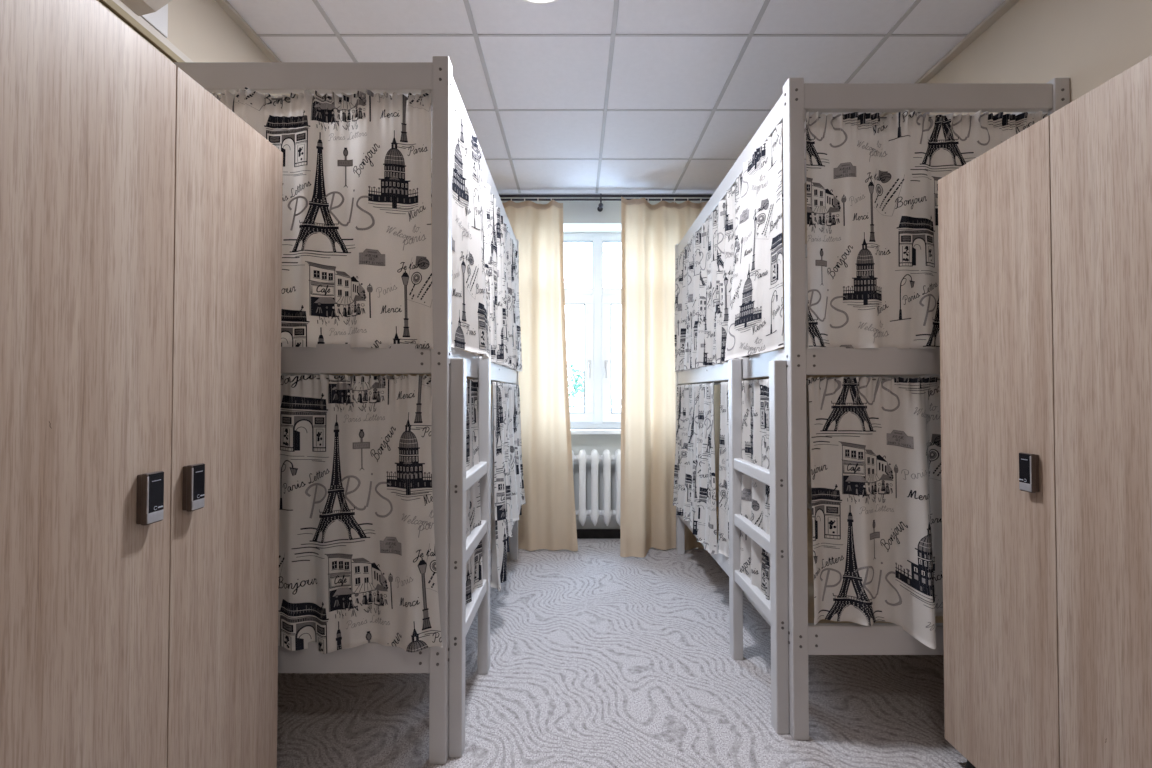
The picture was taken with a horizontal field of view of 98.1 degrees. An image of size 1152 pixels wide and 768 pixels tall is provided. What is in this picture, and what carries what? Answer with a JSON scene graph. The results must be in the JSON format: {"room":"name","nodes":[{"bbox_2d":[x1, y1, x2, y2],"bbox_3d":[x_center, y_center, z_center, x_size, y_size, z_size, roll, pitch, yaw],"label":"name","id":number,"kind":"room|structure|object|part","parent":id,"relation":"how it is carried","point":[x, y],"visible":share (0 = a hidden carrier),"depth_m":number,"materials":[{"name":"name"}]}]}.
{"room":"dormitory","nodes":[
{"label":"dormitory","id":0,"kind":"room"},
{"bbox_2d":[166,0,297,97],"bbox_3d":[-1.480,-0.157,1.373,0.120,2.760,5.940,0,-1,0],"label":"wall","id":1,"kind":"structure","parent":0,"point":[201,30],"depth_m":1.93,"materials":[{"name":"beige paint"}]},
{"bbox_2d":[120,0,171,37],"bbox_3d":[-1.325,-1.303,1.227,0.190,0.292,0.970,0,-1,0],"label":"air conditioner","id":2,"kind":"object","parent":1,"relation":"attached to","point":[155,12],"depth_m":1.57,"materials":[{"name":"beige plastic"}]},
{"bbox_3d":[-1.408,-1.288,1.642,0.024,0.208,0.140,0,-1,0],"label":"plate","id":3,"kind":"part","parent":2,"relation":"part of","materials":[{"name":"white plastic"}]},
{"bbox_2d":[97,0,220,95],"bbox_3d":[-1.395,-1.116,2.104,0.050,0.072,3.770,0,-1,0],"label":"duct","id":4,"kind":"object","parent":1,"relation":"attached to","point":[118,8],"visible":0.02,"depth_m":1.59,"materials":[{"name":"beige plastic"}]},
{"bbox_2d":[215,0,280,61],"bbox_3d":[-1.403,-1.529,1.211,0.035,0.018,5.570,0,-1,0],"label":"trim","id":5,"kind":"structure","parent":1,"relation":"attached to","point":[226,6],"depth_m":2.13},
{"bbox_2d":[431,197,782,528],"bbox_3d":[0.163,-0.109,4.157,3.165,2.760,0.370,0,-1,0],"label":"wall","id":6,"kind":"structure","parent":0,"point":[578,216],"depth_m":4.12,"materials":[{"name":"grey paint"}]},
{"bbox_2d":[563,233,620,427],"bbox_3d":[0.190,-0.454,4.207,1.320,1.650,0.143,0,-1,0],"label":"window","id":7,"kind":"structure","parent":6,"relation":"in","point":[597,301],"depth_m":4.20,"materials":[{"name":"white plastic"}]},
{"bbox_2d":[563,241,592,288],"bbox_3d":[-0.135,-1.006,4.227,0.551,0.405,0.021,0,-1,0],"label":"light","id":8,"kind":"object","parent":7,"relation":"attached to","point":[563,241],"depth_m":4.22,"materials":[{"name":"glass"}]},
{"bbox_3d":[-0.134,-0.213,4.224,0.563,1.070,0.076,0,-1,0],"label":"sash","id":9,"kind":"part","parent":7,"relation":"part of","materials":[{"name":"glass"}]},
{"bbox_3d":[0.113,-0.124,4.157,0.028,0.150,0.055,0,-1,0],"label":"handle","id":10,"kind":"part","parent":7,"relation":"part of","materials":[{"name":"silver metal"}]},
{"bbox_3d":[0.253,-0.124,4.157,0.028,0.150,0.055,0,-1,0],"label":"handle","id":11,"kind":"part","parent":7,"relation":"part of","materials":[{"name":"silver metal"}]},
{"bbox_3d":[0.506,-0.213,4.224,0.577,1.070,0.076,0,-1,0],"label":"sash","id":12,"kind":"part","parent":7,"relation":"part of","materials":[{"name":"glass"}]},
{"bbox_2d":[603,241,620,288],"bbox_3d":[0.507,-1.006,4.227,0.565,0.405,0.021,0,-1,0],"label":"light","id":13,"kind":"object","parent":7,"relation":"attached to","point":[603,241],"depth_m":4.22,"materials":[{"name":"glass"}]},
{"bbox_2d":[571,428,620,433],"bbox_3d":[0.190,0.387,4.094,1.472,0.035,0.200,0,-1,0],"label":"window sill","id":14,"kind":"structure","parent":6,"relation":"attached to","point":[573,430],"depth_m":3.99,"materials":[{"name":"white plastic"}]},
{"bbox_2d":[572,449,620,525],"bbox_3d":[0.150,0.899,4.018,1.000,0.738,0.130,0,-1,0],"label":"radiator","id":15,"kind":"object","parent":6,"relation":"attached to","point":[582,457],"visible":0.47,"depth_m":3.96,"materials":[{"name":"white metal"}]},
{"bbox_2d":[577,529,619,538],"bbox_3d":[0.190,1.233,4.113,1.480,0.075,0.014,0,-1,0],"label":"baseboard","id":16,"kind":"structure","parent":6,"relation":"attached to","point":[581,533],"depth_m":4.11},
{"bbox_2d":[431,194,782,211],"bbox_3d":[0.163,-1.411,3.915,3.065,0.109,0.159,0,-1,0],"label":"curtain rod","id":17,"kind":"object","parent":6,"relation":"attached to","point":[600,208],"visible":0.33,"depth_m":3.85,"materials":[{"name":"black metal"}]},
{"bbox_2d":[431,198,577,550],"bbox_3d":[-0.657,-0.088,3.819,1.345,2.690,0.121,0,-1,0],"label":"drape","id":18,"kind":"object","parent":17,"relation":"hanging from","point":[547,520],"visible":0.29,"depth_m":3.81,"materials":[{"name":"beige fabric"}]},
{"bbox_3d":[0.163,-1.451,3.855,3.065,0.022,0.021,0,-1,0],"label":"rod","id":19,"kind":"part","parent":17,"relation":"part of","materials":[{"name":"black metal"}]},
{"bbox_3d":[0.163,-1.421,3.855,3.065,0.015,0.015,0,-1,0],"label":"rod","id":20,"kind":"part","parent":17,"relation":"part of","materials":[{"name":"black metal"}]},
{"bbox_2d":[620,197,783,557],"bbox_3d":[0.990,-0.088,3.743,1.340,2.687,0.261,0,-1,0],"label":"drape","id":21,"kind":"object","parent":17,"relation":"hanging from","point":[650,234],"visible":0.46,"depth_m":3.80,"materials":[{"name":"beige fabric"}]},
{"bbox_2d":[227,0,1004,197],"bbox_3d":[0.163,-1.560,1.337,3.405,0.054,6.060,0,-1,0],"label":"ceiling","id":22,"kind":"structure","parent":0,"point":[561,96],"depth_m":2.34,"materials":[{"name":"tile"}]},
{"bbox_2d":[523,0,558,3],"bbox_3d":[-0.138,-1.514,1.841,0.280,0.028,0.280,0,-1,0],"label":"recessed light","id":23,"kind":"object","parent":22,"relation":"in","point":[528,1],"visible":1,"depth_m":1.97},
{"bbox_2d":[277,539,966,767],"bbox_3d":[0.163,1.252,1.289,3.405,0.060,6.060,0,-1,0],"label":"floor","id":24,"kind":"structure","parent":0,"point":[600,657],"depth_m":1.99,"materials":[{"name":"carpet"}]},
{"bbox_2d":[0,0,282,767],"bbox_3d":[-1.118,0.266,1.062,0.563,1.905,0.784,0,-1,0],"label":"wardrobe","id":25,"kind":"object","parent":24,"relation":"on","point":[141,215],"visible":1,"depth_m":0.96,"materials":[{"name":"brown wood"}]},
{"bbox_3d":[-0.869,0.226,0.866,0.018,1.830,0.389,0,-1,0],"label":"door","id":26,"kind":"part","parent":25,"relation":"part of","materials":[{"name":"brown wood"}]},
{"bbox_3d":[-0.869,0.232,1.258,0.018,1.830,0.389,0,-1,0],"label":"door","id":27,"kind":"part","parent":25,"relation":"part of","materials":[{"name":"brown wood"}]},
{"bbox_2d":[173,56,518,763],"bbox_3d":[-0.894,0.089,2.644,1.038,2.312,2.033,0,-1,0],"label":"bunk bed","id":28,"kind":"object","parent":24,"relation":"on","point":[449,368],"visible":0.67,"depth_m":1.65,"materials":[{"name":"white paint"}]},
{"bbox_3d":[-0.916,-1.021,1.670,0.883,0.091,0.028,0,-1,0],"label":"rail","id":29,"kind":"part","parent":28,"relation":"part of","materials":[{"name":"white paint"}]},
{"bbox_3d":[-1.393,-0.066,2.648,0.028,0.098,1.920,0,-1,0],"label":"bunk rail","id":30,"kind":"part","parent":28,"relation":"part of","materials":[{"name":"white paint"}]},
{"bbox_2d":[212,87,432,348],"bbox_3d":[-0.898,-0.539,1.644,0.864,0.848,0.070,0,-1,0],"label":"curtain","id":31,"kind":"object","parent":28,"relation":"hanging from","point":[357,229],"visible":0.59,"depth_m":1.65,"materials":[{"name":"fabric"}]},
{"bbox_3d":[-0.916,0.890,1.637,0.883,0.100,0.028,0,-1,0],"label":"bunk rail","id":32,"kind":"part","parent":28,"relation":"part of","materials":[{"name":"white paint"}]},
{"bbox_3d":[-0.916,-0.083,1.654,0.883,0.098,0.028,0,-1,0],"label":"bunk rail","id":33,"kind":"part","parent":28,"relation":"part of","materials":[{"name":"white paint"}]},
{"bbox_2d":[278,374,442,653],"bbox_3d":[-0.877,0.416,1.607,0.908,0.895,0.100,0,-1,0],"label":"curtain","id":34,"kind":"object","parent":28,"relation":"hanging from","point":[357,555],"visible":0.58,"depth_m":1.62,"materials":[{"name":"fabric"}]},
{"bbox_3d":[-0.448,0.072,1.659,0.055,2.312,0.055,0,-1,0],"label":"post","id":35,"kind":"part","parent":28,"relation":"part of","materials":[{"name":"white paint"}]},
{"bbox_2d":[451,105,489,359],"bbox_3d":[-0.385,-0.530,1.915,0.081,0.853,0.429,0,-1,2],"label":"curtain","id":36,"kind":"object","parent":28,"relation":"hanging from","point":[469,313],"visible":0.99,"depth_m":1.81,"materials":[{"name":"fabric"}]},
{"bbox_2d":[466,378,482,603],"bbox_3d":[-0.416,0.421,2.019,0.068,0.883,0.669,0,-1,0],"label":"curtain","id":37,"kind":"object","parent":28,"relation":"hanging from","point":[474,572],"visible":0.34,"depth_m":2.01,"materials":[{"name":"fabric"}]},
{"bbox_3d":[-0.440,-0.066,2.648,0.028,0.098,1.920,0,-1,0],"label":"bunk rail","id":38,"kind":"part","parent":28,"relation":"part of","materials":[{"name":"white paint"}]},
{"bbox_3d":[-0.440,-1.004,2.664,0.028,0.091,1.920,0,-1,0],"label":"rail","id":39,"kind":"part","parent":28,"relation":"part of","materials":[{"name":"white paint"}]},
{"bbox_2d":[468,171,521,370],"bbox_3d":[-0.422,-0.522,2.850,0.094,0.837,1.523,0,-1,0],"label":"curtain","id":40,"kind":"object","parent":28,"relation":"hanging from","point":[501,256],"visible":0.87,"depth_m":2.65,"materials":[{"name":"fabric"}]},
{"bbox_3d":[-0.440,0.907,2.632,0.028,0.100,1.920,0,-1,0],"label":"bunk rail","id":41,"kind":"part","parent":28,"relation":"part of","materials":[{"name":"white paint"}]},
{"bbox_2d":[490,382,525,590],"bbox_3d":[-0.412,0.503,3.008,0.125,1.013,1.173,0,-1,-1],"label":"curtain","id":42,"kind":"object","parent":28,"relation":"hanging from","point":[507,482],"visible":0.98,"depth_m":2.69,"materials":[{"name":"fabric"}]},
{"bbox_3d":[-0.448,0.106,3.633,0.055,2.312,0.055,0,-1,0],"label":"post","id":43,"kind":"part","parent":28,"relation":"part of","materials":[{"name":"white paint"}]},
{"bbox_2d":[675,78,1069,739],"bbox_3d":[1.224,0.091,2.757,1.038,2.312,2.033,0,-1,0],"label":"bunk bed","id":44,"kind":"object","parent":24,"relation":"on","point":[789,612],"visible":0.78,"depth_m":1.77,"materials":[{"name":"white paint"}]},
{"bbox_3d":[0.777,0.108,3.746,0.055,2.312,0.055,0,-1,0],"label":"post","id":45,"kind":"part","parent":44,"relation":"part of","materials":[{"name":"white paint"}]},
{"bbox_2d":[673,382,716,553],"bbox_3d":[0.732,0.461,3.199,0.117,0.923,1.017,0,-1,0],"label":"curtain","id":46,"kind":"object","parent":44,"relation":"hanging from","point":[694,495],"visible":1,"depth_m":2.97,"materials":[{"name":"fabric"}]},
{"bbox_2d":[674,174,755,371],"bbox_3d":[0.753,-0.520,2.927,0.102,0.838,1.596,0,-1,0],"label":"curtain","id":47,"kind":"object","parent":44,"relation":"hanging from","point":[704,270],"visible":0.83,"depth_m":2.77,"materials":[{"name":"fabric"}]},
{"bbox_3d":[0.770,0.909,2.745,0.028,0.100,1.920,0,-1,0],"label":"bunk rail","id":48,"kind":"part","parent":44,"relation":"part of","materials":[{"name":"white paint"}]},
{"bbox_3d":[1.246,-0.047,3.756,0.883,0.098,0.028,0,-1,0],"label":"bunk rail","id":49,"kind":"part","parent":44,"relation":"part of","materials":[{"name":"white paint"}]},
{"bbox_3d":[0.770,-1.002,2.777,0.028,0.091,1.920,0,-1,0],"label":"rail","id":50,"kind":"part","parent":44,"relation":"part of","materials":[{"name":"white paint"}]},
{"bbox_3d":[0.770,-0.064,2.761,0.028,0.098,1.920,0,-1,0],"label":"bunk rail","id":51,"kind":"part","parent":44,"relation":"part of","materials":[{"name":"white paint"}]},
{"bbox_2d":[718,379,769,600],"bbox_3d":[0.750,0.419,2.197,0.060,0.873,0.795,0,-1,0],"label":"curtain","id":52,"kind":"object","parent":44,"relation":"hanging from","point":[755,495],"visible":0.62,"depth_m":2.18,"materials":[{"name":"fabric"}]},
{"bbox_2d":[724,123,783,360],"bbox_3d":[0.703,-0.529,1.993,0.100,0.853,0.359,0,-1,-3],"label":"curtain","id":53,"kind":"object","parent":44,"relation":"hanging from","point":[755,320],"visible":1,"depth_m":1.97,"materials":[{"name":"fabric"}]},
{"bbox_3d":[0.777,0.074,1.772,0.055,2.312,0.055,0,-1,0],"label":"post","id":54,"kind":"part","parent":44,"relation":"part of","materials":[{"name":"white paint"}]},
{"bbox_3d":[1.716,0.108,3.746,0.055,2.312,0.055,0,-1,0],"label":"post","id":55,"kind":"part","parent":44,"relation":"part of","materials":[{"name":"white paint"}]},
{"bbox_3d":[1.723,0.909,2.745,0.028,0.100,1.920,0,-1,0],"label":"bunk rail","id":56,"kind":"part","parent":44,"relation":"part of","materials":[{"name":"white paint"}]},
{"bbox_3d":[1.723,-0.064,2.761,0.028,0.098,1.920,0,-1,0],"label":"bunk rail","id":57,"kind":"part","parent":44,"relation":"part of","materials":[{"name":"white paint"}]},
{"bbox_3d":[1.246,-0.081,1.767,0.883,0.098,0.028,0,-1,0],"label":"bunk rail","id":58,"kind":"part","parent":44,"relation":"part of","materials":[{"name":"white paint"}]},
{"bbox_2d":[807,377,942,648],"bbox_3d":[1.236,0.427,1.723,0.840,0.905,0.118,0,-1,0],"label":"curtain","id":59,"kind":"object","parent":44,"relation":"hanging from","point":[876,485],"visible":0.58,"depth_m":1.75,"materials":[{"name":"fabric"}]},
{"bbox_3d":[1.246,0.892,1.750,0.883,0.100,0.028,0,-1,0],"label":"bunk rail","id":60,"kind":"part","parent":44,"relation":"part of","materials":[{"name":"white paint"}]},
{"bbox_3d":[1.723,-1.002,2.777,0.028,0.091,1.920,0,-1,0],"label":"rail","id":61,"kind":"part","parent":44,"relation":"part of","materials":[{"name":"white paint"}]},
{"bbox_2d":[806,110,1047,348],"bbox_3d":[1.237,-0.541,1.762,0.851,0.833,0.057,0,-1,0],"label":"curtain","id":62,"kind":"object","parent":44,"relation":"hanging from","point":[872,180],"visible":0.59,"depth_m":1.76,"materials":[{"name":"fabric"}]},
{"bbox_3d":[1.246,-1.019,1.783,0.883,0.091,0.028,0,-1,0],"label":"rail","id":63,"kind":"part","parent":44,"relation":"part of","materials":[{"name":"white paint"}]},
{"bbox_3d":[1.716,0.074,1.772,0.055,2.312,0.055,0,-1,0],"label":"post","id":64,"kind":"part","parent":44,"relation":"part of","materials":[{"name":"white paint"}]},
{"bbox_2d":[938,55,1151,767],"bbox_3d":[1.451,0.269,1.253,0.548,1.905,0.784,0,-1,0],"label":"wardrobe","id":65,"kind":"object","parent":24,"relation":"on","point":[1045,235],"visible":1,"depth_m":1.26,"materials":[{"name":"brown wood"}]},
{"bbox_3d":[1.209,0.236,1.449,0.018,1.830,0.389,0,-1,0],"label":"door","id":66,"kind":"part","parent":65,"relation":"part of","materials":[{"name":"brown wood"}]},
{"bbox_3d":[1.209,0.229,1.057,0.018,1.830,0.389,0,-1,0],"label":"door","id":67,"kind":"part","parent":65,"relation":"part of","materials":[{"name":"brown wood"}]},
{"bbox_2d":[805,0,1151,502],"bbox_3d":[1.805,-0.157,1.373,0.120,2.760,5.940,0,-1,0],"label":"wall","id":68,"kind":"structure","parent":0,"point":[1088,43],"depth_m":1.80,"materials":[{"name":"beige paint"}]},
{"bbox_2d":[805,0,1019,189],"bbox_3d":[1.724,-1.529,1.211,0.042,0.018,5.570,0,-1,0],"label":"trim","id":69,"kind":"structure","parent":68,"relation":"attached to","point":[1006,5],"depth_m":2.19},
{"label":"outside","id":70,"kind":"structure","parent":0,"visible":0},
{"bbox_3d":[0.000,1.943,17.219,28.000,0.100,25.500,0,-1,0],"label":"ground","id":71,"kind":"structure","parent":70,"visible":0},
{"bbox_2d":[568,363,583,406],"bbox_3d":[-0.033,0.676,9.892,1.516,2.210,1.498,0,-1,26],"label":"bush","id":72,"kind":"object","parent":71,"relation":"on","point":[577,383],"visible":0.08,"depth_m":9.78,"materials":[{"name":"green plant"}]},
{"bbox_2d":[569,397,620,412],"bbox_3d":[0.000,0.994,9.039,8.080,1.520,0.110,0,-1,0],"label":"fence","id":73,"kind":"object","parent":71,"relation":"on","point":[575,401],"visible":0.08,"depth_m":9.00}
]}

